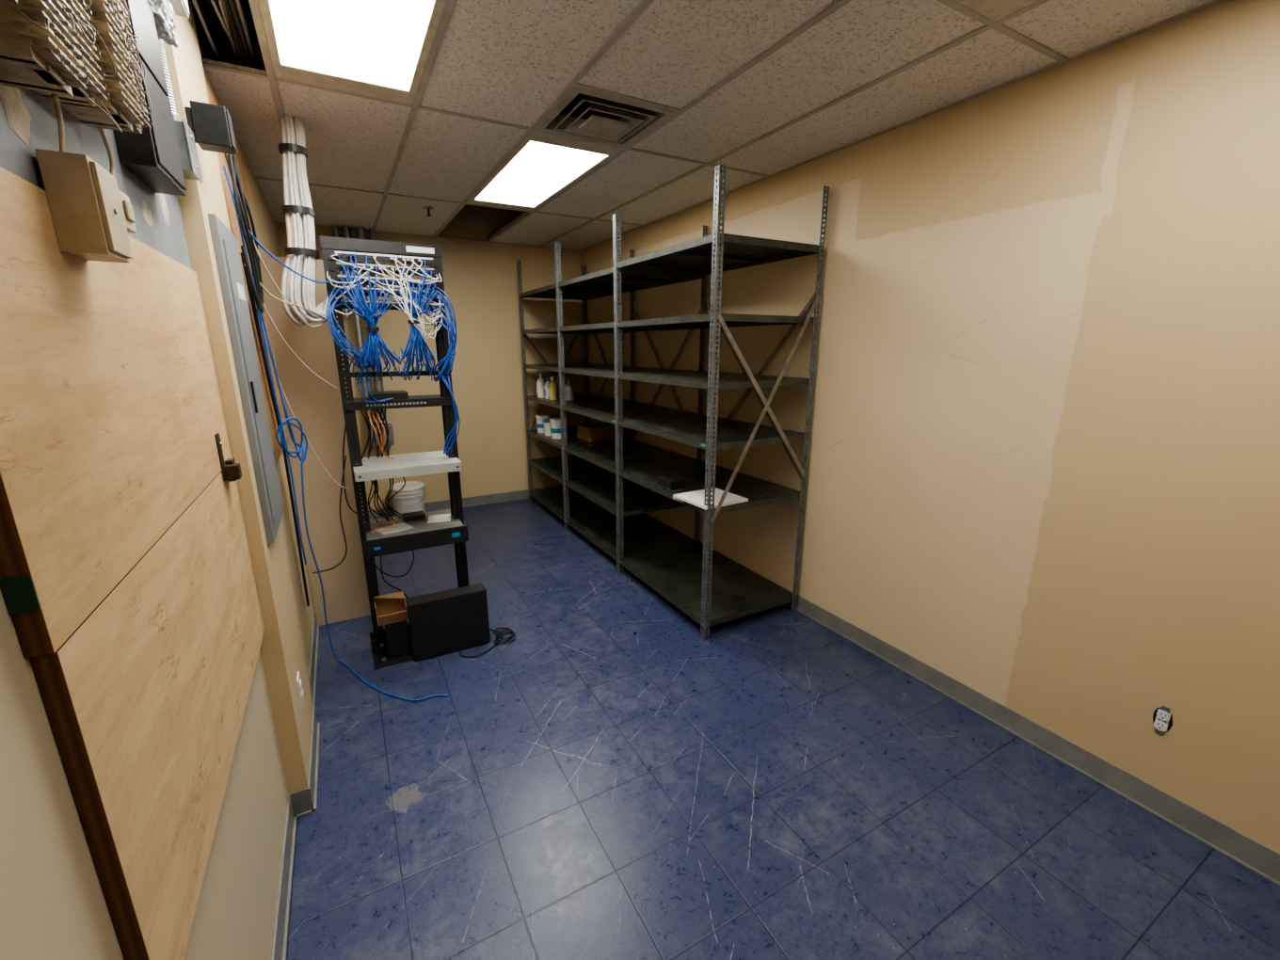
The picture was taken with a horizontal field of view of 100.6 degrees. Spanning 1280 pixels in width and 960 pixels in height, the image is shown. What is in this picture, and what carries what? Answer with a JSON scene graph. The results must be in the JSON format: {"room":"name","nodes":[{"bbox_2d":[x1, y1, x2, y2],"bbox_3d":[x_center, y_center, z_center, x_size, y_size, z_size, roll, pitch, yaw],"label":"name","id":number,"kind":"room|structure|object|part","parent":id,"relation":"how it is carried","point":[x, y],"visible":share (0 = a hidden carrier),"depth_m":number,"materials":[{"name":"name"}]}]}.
{"room":"server room","nodes":[
{"label":"server room","id":0,"kind":"room"},
{"bbox_2d":[0,0,314,959],"bbox_3d":[-1.359,-0.255,1.528,0.325,3.050,7.220,-8,16,-28],"label":"wall","id":1,"kind":"structure","parent":0,"point":[54,905],"depth_m":1.34,"materials":[{"name":"paint"}]},
{"bbox_2d":[0,87,191,269],"bbox_3d":[-0.857,-0.771,0.704,0.017,0.748,1.555,-8,16,-28],"label":"backboard","id":2,"kind":"object","parent":1,"relation":"attached to","point":[18,158],"visible":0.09,"depth_m":0.88,"materials":[{"name":"grey paint"}]},
{"bbox_2d":[0,0,152,133],"bbox_3d":[-0.787,-0.730,0.694,0.085,0.462,0.720,-8,16,-28],"label":"cable bundle","id":3,"kind":"object","parent":2,"relation":"attached to","point":[83,53],"visible":1,"depth_m":0.72,"materials":[{"name":"beige plastic"}]},
{"bbox_2d":[34,148,132,263],"bbox_3d":[-0.785,-0.384,0.760,0.057,0.125,0.095,-8,16,-28],"label":"box","id":4,"kind":"object","parent":2,"relation":"attached to","point":[84,200],"depth_m":0.73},
{"bbox_2d":[51,93,114,176],"bbox_3d":[-0.846,-0.543,0.806,0.016,0.162,0.227,-8,16,-28],"label":"cord","id":5,"kind":"object","parent":4,"relation":"attached to","point":[61,135],"depth_m":0.73,"materials":[{"name":"beige plastic"}]},
{"bbox_2d":[0,82,169,226],"bbox_3d":[-0.960,-0.564,0.968,0.001,0.125,0.792,-8,16,-28],"label":"residue","id":6,"kind":"object","parent":2,"relation":"attached to","point":[19,119],"visible":0.85,"depth_m":0.68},
{"bbox_2d":[118,190,136,233],"bbox_3d":[-0.891,-0.461,0.910,0.031,0.060,0.065,-8,16,-28],"label":"light switch","id":7,"kind":"object","parent":2,"relation":"attached to","point":[129,216],"depth_m":0.91,"materials":[{"name":"white plastic"}]},
{"bbox_2d":[112,0,186,195],"bbox_3d":[-1.024,-0.814,1.084,0.059,0.370,0.240,-8,16,-28],"label":"wall box","id":8,"kind":"object","parent":2,"relation":"attached to","point":[152,155],"visible":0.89,"depth_m":1.07,"materials":[{"name":"metal"}]},
{"bbox_2d":[168,0,189,17],"bbox_3d":[-1.096,-1.163,1.179,0.105,0.140,0.160,-8,16,-28],"label":"box","id":9,"kind":"object","parent":2,"relation":"attached to","point":[180,8],"visible":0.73,"depth_m":1.25,"materials":[{"name":"silver metal"}]},
{"bbox_2d":[145,0,178,47],"bbox_3d":[-1.098,-1.049,1.206,0.076,0.102,0.146,-8,16,-28],"label":"plastic bag","id":10,"kind":"object","parent":9,"relation":"hanging from","point":[165,19],"visible":0.65,"depth_m":1.19,"materials":[{"name":"white plastic"}]},
{"bbox_2d":[158,38,202,183],"bbox_3d":[-1.175,-1.062,1.304,0.061,0.575,0.105,-8,16,-28],"label":"junction box","id":11,"kind":"object","parent":2,"relation":"attached to","point":[185,138],"visible":0.37,"depth_m":1.33,"materials":[{"name":"metal"}]},
{"bbox_2d":[0,166,232,658],"bbox_3d":[-0.950,-0.192,1.029,0.023,0.529,1.206,-8,16,-28],"label":"plywood sheet","id":12,"kind":"object","parent":1,"relation":"attached to","point":[112,412],"visible":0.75,"depth_m":0.73,"materials":[{"name":"beige wood"}]},
{"bbox_2d":[0,574,41,614],"bbox_3d":[-0.656,0.121,0.563,0.023,0.040,0.002,-8,16,-28],"label":"tape","id":13,"kind":"object","parent":12,"relation":"attached to","point":[19,592],"visible":1,"depth_m":0.56,"materials":[{"name":"green plastic"}]},
{"bbox_2d":[214,432,241,481],"bbox_3d":[-1.145,-0.064,1.486,0.036,0.140,0.080,-8,16,-28],"label":"latch plate","id":14,"kind":"object","parent":12,"relation":"attached to","point":[232,472],"visible":1,"depth_m":1.47,"materials":[{"name":"brown metal"}]},
{"bbox_2d":[30,470,264,959],"bbox_3d":[-0.953,0.344,1.167,0.022,0.573,1.198,-8,16,-28],"label":"plywood sheet","id":15,"kind":"object","parent":1,"relation":"attached to","point":[145,700],"visible":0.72,"depth_m":0.83,"materials":[{"name":"beige wood"}]},
{"bbox_2d":[184,100,237,154],"bbox_3d":[-1.185,-0.973,1.471,0.095,0.100,0.070,-8,16,-28],"label":"box","id":16,"kind":"object","parent":1,"relation":"attached to","point":[211,125],"visible":0.92,"depth_m":1.45,"materials":[{"name":"black plastic"}]},
{"bbox_2d":[208,213,283,543],"bbox_3d":[-1.326,-0.320,1.826,0.029,1.010,0.400,-8,16,-28],"label":"electrical panel","id":17,"kind":"object","parent":1,"relation":"attached to","point":[233,289],"visible":1,"depth_m":1.72,"materials":[{"name":"grey metal"}]},
{"bbox_2d":[205,80,287,463],"bbox_3d":[-1.704,-0.794,2.339,0.014,1.400,0.920,-8,16,-28],"label":"backboard","id":18,"kind":"object","parent":1,"relation":"attached to","point":[233,222],"visible":0.37,"depth_m":2.30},
{"bbox_2d":[271,611,319,959],"bbox_3d":[-0.722,1.385,1.055,0.074,0.100,5.100,-8,16,-28],"label":"baseboard","id":19,"kind":"structure","parent":1,"relation":"attached to","point":[303,802],"depth_m":1.88,"materials":[{"name":"rubber"}]},
{"bbox_2d":[296,671,303,707],"bbox_3d":[-1.300,0.802,2.040,0.011,0.114,0.070,-8,16,-28],"label":"wall outlet","id":20,"kind":"object","parent":1,"relation":"attached to","point":[298,680],"visible":1,"depth_m":2.02,"materials":[{"name":"white plastic"}]},
{"bbox_2d":[223,153,447,701],"bbox_3d":[-1.344,-0.128,2.453,0.560,2.350,0.686,-8,16,-28],"label":"cable","id":21,"kind":"object","parent":1,"relation":"attached to","point":[255,286],"visible":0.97,"depth_m":2.23,"materials":[{"name":"plastic"}]},
{"bbox_2d":[211,0,266,70],"bbox_3d":[-0.133,-1.939,1.808,3.132,0.080,7.460,-8,16,-28],"label":"ceiling slab","id":22,"kind":"structure","parent":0,"point":[245,4],"depth_m":2.52,"materials":[{"name":"black concrete"}]},
{"bbox_2d":[276,204,585,510],"bbox_3d":[-1.969,-1.196,5.272,3.012,3.050,0.120,-8,16,-28],"label":"wall","id":23,"kind":"structure","parent":0,"point":[480,279],"depth_m":5.39,"materials":[{"name":"paint"}]},
{"bbox_2d":[332,225,394,446],"bbox_3d":[-2.463,-1.253,4.803,0.360,1.890,0.169,-8,16,-28],"label":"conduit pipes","id":24,"kind":"object","parent":23,"relation":"attached to","point":[360,231],"visible":0.3,"depth_m":4.74,"materials":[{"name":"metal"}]},
{"bbox_2d":[363,484,566,519],"bbox_3d":[-1.808,0.231,5.644,2.706,0.100,0.014,-8,16,-28],"label":"baseboard","id":25,"kind":"structure","parent":23,"relation":"attached to","point":[467,502],"depth_m":5.68,"materials":[{"name":"rubber"}]},
{"bbox_2d":[201,0,1213,249],"bbox_3d":[-0.069,-1.521,1.949,2.747,0.016,7.220,-8,16,-28],"label":"ceiling","id":26,"kind":"structure","parent":0,"point":[507,61],"depth_m":2.13,"materials":[{"name":"tile"}]},
{"bbox_2d":[278,113,343,326],"bbox_3d":[-1.543,-1.221,2.393,0.172,1.022,0.251,4,15,16],"label":"bundle","id":27,"kind":"object","parent":26,"relation":"hanging from","point":[300,252],"visible":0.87,"depth_m":2.38,"materials":[{"name":"white plastic"}]},
{"bbox_2d":[257,0,446,104],"bbox_3d":[-0.806,-1.438,1.480,0.484,0.096,1.501,-8,16,-28],"label":"ceiling light fixture","id":28,"kind":"object","parent":26,"relation":"in","point":[380,49],"depth_m":1.79,"materials":[{"name":"white plastic"}]},
{"bbox_2d":[423,206,432,216],"bbox_3d":[-1.558,-1.978,3.919,0.070,0.058,0.070,-8,16,-28],"label":"sprinkler","id":29,"kind":"object","parent":26,"relation":"attached to","point":[428,208],"visible":1,"depth_m":3.91,"materials":[{"name":"metal"}]},
{"bbox_2d":[467,131,623,211],"bbox_3d":[-0.659,-1.883,3.252,0.484,0.096,1.501,-8,16,-28],"label":"ceiling light fixture","id":30,"kind":"object","parent":26,"relation":"in","point":[545,165],"depth_m":3.11,"materials":[{"name":"white plastic"}]},
{"bbox_2d":[534,86,677,147],"bbox_3d":[-0.165,-1.663,2.391,0.484,0.144,0.484,-8,16,-28],"label":"air diffuser","id":31,"kind":"object","parent":26,"relation":"in","point":[583,114],"depth_m":2.41,"materials":[{"name":"metal"}]},
{"bbox_2d":[202,0,1225,250],"bbox_3d":[-0.069,-1.527,1.948,2.747,0.042,7.220,-8,16,-28],"label":"grid","id":32,"kind":"object","parent":26,"relation":"attached to","point":[998,25],"visible":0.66,"depth_m":2.12,"materials":[{"name":"paint"}]},
{"bbox_2d":[191,0,256,68],"bbox_3d":[-1.183,-1.474,1.311,0.238,0.248,1.805,-8,16,-28],"label":"cable","id":33,"kind":"object","parent":32,"relation":"on","point":[232,10],"visible":0.73,"depth_m":1.86,"materials":[{"name":"brown plastic"}]},
{"bbox_2d":[953,0,1039,21],"bbox_3d":[1.267,-1.294,0.906,0.484,0.096,1.500,-8,16,-28],"label":"ceiling light fixture","id":34,"kind":"object","parent":26,"relation":"attached to","point":[995,10],"depth_m":1.59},
{"bbox_2d":[286,497,1279,959],"bbox_3d":[-0.120,1.104,2.580,3.162,0.100,7.520,-8,16,-28],"label":"floor","id":35,"kind":"structure","parent":0,"point":[609,779],"depth_m":1.94,"materials":[{"name":"tile"}]},
{"bbox_2d":[259,256,371,625],"bbox_3d":[-1.828,-0.152,3.066,0.329,2.100,0.040,-8,16,-28],"label":"wall","id":36,"kind":"structure","parent":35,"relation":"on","point":[313,402],"depth_m":3.05,"materials":[{"name":"paint"}]},
{"bbox_2d":[312,235,469,670],"bbox_3d":[-1.351,-0.103,2.792,0.856,2.139,0.447,-6,15,-24],"label":"rack","id":37,"kind":"object","parent":35,"relation":"on","point":[410,531],"visible":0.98,"depth_m":2.68,"materials":[{"name":"black metal"}]},
{"bbox_2d":[384,620,411,659],"bbox_3d":[-1.328,0.854,2.911,0.110,0.206,0.098,-8,16,-28],"label":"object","id":38,"kind":"object","parent":37,"relation":"in","point":[397,637],"visible":0.86,"depth_m":2.87,"materials":[{"name":"black plastic"}]},
{"bbox_2d":[373,591,407,625],"bbox_3d":[-1.335,0.683,2.851,0.147,0.148,0.122,-8,16,-28],"label":"carton","id":39,"kind":"object","parent":38,"relation":"on","point":[390,608],"visible":1,"depth_m":2.88,"materials":[{"name":"brown cardboard"}]},
{"bbox_2d":[388,480,425,516],"bbox_3d":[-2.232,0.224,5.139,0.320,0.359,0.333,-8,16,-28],"label":"pail","id":40,"kind":"object","parent":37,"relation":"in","point":[410,498],"visible":0.86,"depth_m":5.03,"materials":[{"name":"plastic"}]},
{"bbox_3d":[-2.194,0.168,5.054,0.316,0.116,0.174,-8,16,-28],"label":"bail handle","id":41,"kind":"part","parent":40,"relation":"part of","materials":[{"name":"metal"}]},
{"bbox_2d":[352,450,462,481],"bbox_3d":[-1.255,-0.083,2.857,0.504,0.048,0.382,-8,16,-28],"label":"shelf","id":42,"kind":"object","parent":37,"relation":"attached to","point":[378,467],"depth_m":2.76,"materials":[{"name":"white metal"}]},
{"bbox_2d":[405,582,490,660],"bbox_3d":[-1.058,0.782,2.951,0.406,0.325,0.102,-8,16,-28],"label":"desktop computer","id":43,"kind":"object","parent":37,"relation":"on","point":[441,622],"visible":1,"depth_m":2.90,"materials":[{"name":"black paint"}]},
{"bbox_2d":[458,626,515,657],"bbox_3d":[-0.853,0.913,3.018,0.199,0.053,0.322,7,16,25],"label":"coil","id":44,"kind":"object","parent":35,"relation":"on","point":[508,630],"visible":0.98,"depth_m":3.05,"materials":[{"name":"black rubber"}]},
{"bbox_2d":[516,164,829,639],"bbox_3d":[-0.102,-0.659,4.327,0.732,2.471,3.273,-8,16,-28],"label":"metal shelving unit","id":45,"kind":"object","parent":35,"relation":"on","point":[610,488],"visible":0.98,"depth_m":3.64,"materials":[{"name":"paint"}]},
{"bbox_2d":[536,372,545,398],"bbox_3d":[-0.989,-0.949,5.329,0.090,0.240,0.090,-8,16,-28],"label":"bottle","id":46,"kind":"object","parent":45,"relation":"on","point":[540,382],"visible":0.92,"depth_m":5.30,"materials":[{"name":"white plastic"}]},
{"bbox_2d":[535,414,551,432],"bbox_3d":[-0.991,-0.578,5.469,0.159,0.174,0.159,-8,16,-28],"label":"plastic tub","id":47,"kind":"object","parent":45,"relation":"in","point":[539,418],"visible":0.77,"depth_m":5.41,"materials":[{"name":"white plastic"}]},
{"bbox_2d":[544,377,549,399],"bbox_3d":[-0.899,-0.900,5.216,0.080,0.200,0.080,-8,16,-28],"label":"bottle","id":48,"kind":"object","parent":45,"relation":"on","point":[546,386],"visible":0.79,"depth_m":5.19,"materials":[{"name":"white plastic"}]},
{"bbox_2d":[543,418,551,435],"bbox_3d":[-0.889,-0.524,5.293,0.148,0.154,0.148,-8,16,-28],"label":"plastic tub","id":49,"kind":"object","parent":45,"relation":"in","point":[547,424],"visible":0.51,"depth_m":5.24,"materials":[{"name":"white plastic"}]},
{"bbox_2d":[547,376,557,399],"bbox_3d":[-0.835,-0.876,5.082,0.080,0.220,0.080,-8,16,-28],"label":"bottle","id":50,"kind":"object","parent":45,"relation":"on","point":[552,387],"visible":1,"depth_m":5.06,"materials":[{"name":"yellow plastic"}]},
{"bbox_2d":[549,417,568,438],"bbox_3d":[-0.779,-0.500,5.138,0.180,0.184,0.180,-8,16,-28],"label":"plastic tub","id":51,"kind":"object","parent":45,"relation":"in","point":[555,423],"visible":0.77,"depth_m":5.07,"materials":[{"name":"white plastic"}]},
{"bbox_2d":[554,371,563,398],"bbox_3d":[-0.811,-0.955,5.336,0.090,0.250,0.090,-8,16,-28],"label":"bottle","id":52,"kind":"object","parent":45,"relation":"on","point":[556,381],"visible":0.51,"depth_m":5.30,"materials":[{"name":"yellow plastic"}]},
{"bbox_2d":[564,378,574,400],"bbox_3d":[-0.672,-0.861,5.061,0.080,0.200,0.080,-8,16,-28],"label":"bottle","id":53,"kind":"object","parent":45,"relation":"on","point":[569,393],"visible":0.96,"depth_m":5.04,"materials":[{"name":"white plastic"}]},
{"bbox_2d":[576,422,623,442],"bbox_3d":[-0.383,-0.464,5.102,0.352,0.127,0.302,-8,16,-28],"label":"cardboard box","id":54,"kind":"object","parent":45,"relation":"on","point":[596,431],"visible":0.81,"depth_m":4.99,"materials":[{"name":"brown cardboard"}]},
{"bbox_2d":[657,475,687,492],"bbox_3d":[0.206,0.021,3.331,0.125,0.053,0.243,-8,16,-28],"label":"power adapter","id":55,"kind":"object","parent":45,"relation":"on","point":[671,482],"visible":1,"depth_m":3.32,"materials":[{"name":"black plastic"}]},
{"bbox_2d":[673,487,748,510],"bbox_3d":[0.407,0.104,3.079,0.310,0.016,0.300,-9,16,-31],"label":"board","id":56,"kind":"object","parent":45,"relation":"on","point":[696,498],"visible":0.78,"depth_m":3.04,"materials":[{"name":"white paper"}]},
{"bbox_2d":[581,0,1279,853],"bbox_3d":[1.183,-0.600,2.899,0.120,3.050,7.460,-8,16,-28],"label":"wall","id":57,"kind":"structure","parent":0,"point":[1043,471],"depth_m":2.06,"materials":[{"name":"paint"}]},
{"bbox_2d":[644,512,1279,886],"bbox_3d":[1.125,0.839,3.227,0.014,0.100,7.220,-8,16,-28],"label":"baseboard","id":58,"kind":"structure","parent":57,"relation":"attached to","point":[1257,857],"depth_m":2.14,"materials":[{"name":"rubber"}]},
{"bbox_2d":[1152,704,1172,735],"bbox_3d":[1.853,0.854,1.887,0.009,0.110,0.053,-8,16,-28],"label":"wall outlet","id":59,"kind":"object","parent":57,"relation":"attached to","point":[1162,719],"visible":1,"depth_m":1.88,"materials":[{"name":"white plastic"}]}
]}

